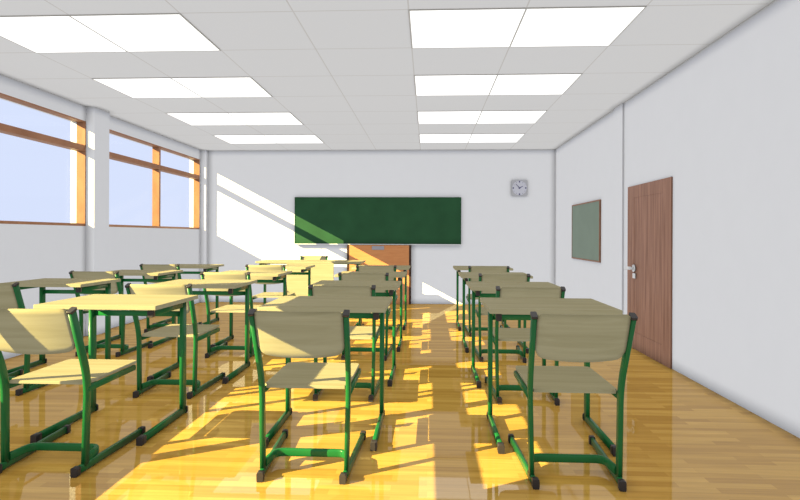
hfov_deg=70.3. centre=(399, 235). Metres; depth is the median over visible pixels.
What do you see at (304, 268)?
school desk
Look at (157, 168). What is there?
window
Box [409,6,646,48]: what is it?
recessed light
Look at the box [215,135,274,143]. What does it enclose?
diffuser
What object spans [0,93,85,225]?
window
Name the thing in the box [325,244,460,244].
chalk tray
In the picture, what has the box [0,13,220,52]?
recessed light
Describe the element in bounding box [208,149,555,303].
wall
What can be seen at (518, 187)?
wall clock
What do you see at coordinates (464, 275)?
school desk
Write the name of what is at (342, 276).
chair
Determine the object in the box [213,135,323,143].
recessed light
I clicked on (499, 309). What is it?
school desk
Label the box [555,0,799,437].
wall
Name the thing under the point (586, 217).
noticeboard
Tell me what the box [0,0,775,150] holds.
ceiling
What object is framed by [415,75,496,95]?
diffuser
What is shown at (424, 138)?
diffuser
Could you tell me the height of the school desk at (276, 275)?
0.787 m
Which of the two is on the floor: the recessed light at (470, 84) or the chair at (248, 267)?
the chair at (248, 267)
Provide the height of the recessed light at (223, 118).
0.006 m
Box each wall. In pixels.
[0,74,200,358]
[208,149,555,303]
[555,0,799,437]
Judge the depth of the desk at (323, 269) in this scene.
8.74 m
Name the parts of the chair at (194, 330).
post, backrest, seat, post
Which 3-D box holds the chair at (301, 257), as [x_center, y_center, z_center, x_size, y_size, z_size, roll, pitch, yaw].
[-1.506,0.770,9.521,0.497,0.848,0.725,0,0,3]
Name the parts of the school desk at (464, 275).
leg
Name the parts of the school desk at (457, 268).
leg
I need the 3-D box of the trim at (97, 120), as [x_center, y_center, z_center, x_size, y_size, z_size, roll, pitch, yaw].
[-3.664,-0.171,6.880,0.100,2.715,0.315,0,0,3]
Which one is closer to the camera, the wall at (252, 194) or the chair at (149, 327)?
the chair at (149, 327)
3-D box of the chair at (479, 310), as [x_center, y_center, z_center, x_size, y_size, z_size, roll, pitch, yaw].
[0.994,0.780,5.647,0.497,0.848,0.725,0,0,3]
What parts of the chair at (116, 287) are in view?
post, backrest, post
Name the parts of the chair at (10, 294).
backrest, post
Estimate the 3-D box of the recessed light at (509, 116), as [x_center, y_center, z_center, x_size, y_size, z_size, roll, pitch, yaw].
[1.009,-1.508,7.249,1.564,0.006,0.775,0,0,3]
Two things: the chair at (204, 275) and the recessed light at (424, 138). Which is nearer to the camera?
the chair at (204, 275)
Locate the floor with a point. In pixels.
(683, 439)
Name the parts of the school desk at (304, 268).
leg, cross rail, leg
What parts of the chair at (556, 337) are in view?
post, seat, backrest, post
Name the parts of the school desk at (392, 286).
cross rail, leg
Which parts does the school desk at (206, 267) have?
cross rail, leg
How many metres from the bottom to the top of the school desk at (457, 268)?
0.787 m
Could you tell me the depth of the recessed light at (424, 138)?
8.79 m
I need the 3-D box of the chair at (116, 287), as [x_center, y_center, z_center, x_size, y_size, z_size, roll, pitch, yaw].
[-2.962,0.765,5.840,0.497,0.848,0.725,0,0,3]
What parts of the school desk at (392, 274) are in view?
leg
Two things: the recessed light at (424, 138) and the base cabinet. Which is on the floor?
the base cabinet
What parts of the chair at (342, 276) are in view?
backrest, post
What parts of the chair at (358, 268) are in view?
backrest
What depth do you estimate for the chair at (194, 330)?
4.24 m
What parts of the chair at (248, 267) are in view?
backrest, seat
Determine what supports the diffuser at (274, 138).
attached to the recessed light at (232, 139)
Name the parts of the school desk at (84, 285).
arm, leg, cross rail, arm, leg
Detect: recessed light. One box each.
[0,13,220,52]
[91,77,272,97]
[166,112,303,124]
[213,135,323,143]
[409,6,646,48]
[414,73,581,95]
[417,110,546,123]
[419,133,524,142]
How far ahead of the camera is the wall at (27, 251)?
6.58 m
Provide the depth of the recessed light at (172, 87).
5.81 m
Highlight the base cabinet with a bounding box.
[347,245,410,304]
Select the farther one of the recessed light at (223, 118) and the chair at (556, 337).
the recessed light at (223, 118)
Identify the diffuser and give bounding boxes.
[0,16,125,52]
[71,15,217,51]
[94,78,199,97]
[167,113,245,124]
[172,78,270,96]
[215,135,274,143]
[229,113,302,124]
[265,135,322,142]
[410,9,524,47]
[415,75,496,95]
[418,111,480,123]
[420,134,470,142]
[469,134,523,141]
[477,111,545,123]
[490,74,580,94]
[511,7,644,46]
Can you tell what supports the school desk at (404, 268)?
on the floor
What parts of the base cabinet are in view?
lock plate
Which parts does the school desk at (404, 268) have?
leg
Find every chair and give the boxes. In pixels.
[0,282,47,395]
[0,307,145,477]
[69,270,152,356]
[125,283,224,398]
[139,264,201,332]
[200,271,260,357]
[245,264,295,333]
[248,309,365,484]
[300,256,327,259]
[308,284,379,401]
[338,272,391,360]
[356,265,399,331]
[465,266,509,336]
[475,273,530,362]
[485,286,565,405]
[508,311,637,491]
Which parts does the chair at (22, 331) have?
post, backrest, seat, post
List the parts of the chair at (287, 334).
post, backrest, seat, post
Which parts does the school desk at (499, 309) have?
leg, cross rail, leg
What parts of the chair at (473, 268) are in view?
post, backrest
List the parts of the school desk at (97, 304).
leg, cross rail, arm, leg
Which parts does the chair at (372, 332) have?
post, backrest, seat, post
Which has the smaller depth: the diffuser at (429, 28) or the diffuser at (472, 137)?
the diffuser at (429, 28)
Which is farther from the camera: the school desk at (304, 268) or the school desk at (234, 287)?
the school desk at (304, 268)
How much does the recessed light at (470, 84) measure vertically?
0.006 m
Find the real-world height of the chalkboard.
0.838 m
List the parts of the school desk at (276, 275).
leg, cross rail, leg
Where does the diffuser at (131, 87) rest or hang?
attached to the recessed light at (172, 87)
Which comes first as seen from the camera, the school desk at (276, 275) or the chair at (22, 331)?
the chair at (22, 331)
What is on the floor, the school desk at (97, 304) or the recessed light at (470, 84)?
the school desk at (97, 304)
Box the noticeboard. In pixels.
[572,199,600,262]
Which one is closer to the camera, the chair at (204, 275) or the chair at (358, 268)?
the chair at (204, 275)
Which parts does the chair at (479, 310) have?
post, seat, backrest, post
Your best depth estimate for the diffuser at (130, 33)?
4.24 m
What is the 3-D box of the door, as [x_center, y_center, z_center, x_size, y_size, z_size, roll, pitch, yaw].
[2.461,0.337,5.717,0.102,1.745,1.120,0,0,3]
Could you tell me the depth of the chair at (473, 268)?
6.73 m
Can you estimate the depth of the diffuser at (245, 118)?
7.35 m
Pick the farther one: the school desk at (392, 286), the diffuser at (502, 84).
the diffuser at (502, 84)
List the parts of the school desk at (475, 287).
leg, cross rail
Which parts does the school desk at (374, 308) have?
leg, cross rail, leg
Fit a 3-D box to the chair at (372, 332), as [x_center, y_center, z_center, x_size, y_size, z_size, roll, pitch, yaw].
[-0.399,0.774,4.361,0.497,0.848,0.725,0,0,3]
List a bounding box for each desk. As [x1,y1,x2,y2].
[6,278,120,373]
[30,294,197,445]
[97,270,182,348]
[147,279,256,383]
[153,264,223,323]
[211,270,291,347]
[255,260,364,295]
[258,296,391,450]
[263,265,314,304]
[307,280,400,386]
[335,271,406,351]
[352,265,409,329]
[453,266,512,330]
[458,272,532,353]
[466,281,559,387]
[480,298,622,456]
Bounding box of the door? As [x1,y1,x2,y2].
[625,177,672,368]
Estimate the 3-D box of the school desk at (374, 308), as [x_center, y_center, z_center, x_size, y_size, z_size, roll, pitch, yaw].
[-0.440,0.805,3.518,0.740,0.787,0.690,0,0,3]
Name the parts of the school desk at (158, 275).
leg, cross rail, arm, leg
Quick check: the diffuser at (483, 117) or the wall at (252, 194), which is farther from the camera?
the wall at (252, 194)
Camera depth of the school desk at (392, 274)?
6.39 m
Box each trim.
[85,107,108,335]
[200,150,207,301]
[613,103,623,310]
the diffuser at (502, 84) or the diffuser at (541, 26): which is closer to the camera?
the diffuser at (541, 26)
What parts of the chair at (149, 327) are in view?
post, backrest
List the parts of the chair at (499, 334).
post, seat, backrest, post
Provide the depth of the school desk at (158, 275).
6.40 m
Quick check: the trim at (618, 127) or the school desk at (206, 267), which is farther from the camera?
the school desk at (206, 267)
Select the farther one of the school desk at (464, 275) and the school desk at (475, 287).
the school desk at (464, 275)
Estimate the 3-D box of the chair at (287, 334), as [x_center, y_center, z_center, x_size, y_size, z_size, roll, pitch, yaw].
[-0.465,0.774,3.009,0.497,0.848,0.725,0,0,3]
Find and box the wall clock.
[511,180,527,195]
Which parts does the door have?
handle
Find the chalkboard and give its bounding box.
[295,197,460,244]
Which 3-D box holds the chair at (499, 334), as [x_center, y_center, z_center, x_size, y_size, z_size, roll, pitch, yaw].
[0.928,0.779,4.296,0.497,0.848,0.725,0,0,3]
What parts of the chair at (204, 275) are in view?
post, backrest, seat, post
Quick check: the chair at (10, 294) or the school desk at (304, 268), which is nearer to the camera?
the chair at (10, 294)
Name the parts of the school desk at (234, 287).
leg, cross rail, arm, leg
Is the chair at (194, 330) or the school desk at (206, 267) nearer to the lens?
the chair at (194, 330)
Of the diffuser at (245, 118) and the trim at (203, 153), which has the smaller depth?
the diffuser at (245, 118)
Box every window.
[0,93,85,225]
[109,129,199,228]
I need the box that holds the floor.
[0,302,799,499]
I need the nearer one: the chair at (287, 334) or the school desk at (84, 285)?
the chair at (287, 334)
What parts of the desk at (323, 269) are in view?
modesty panel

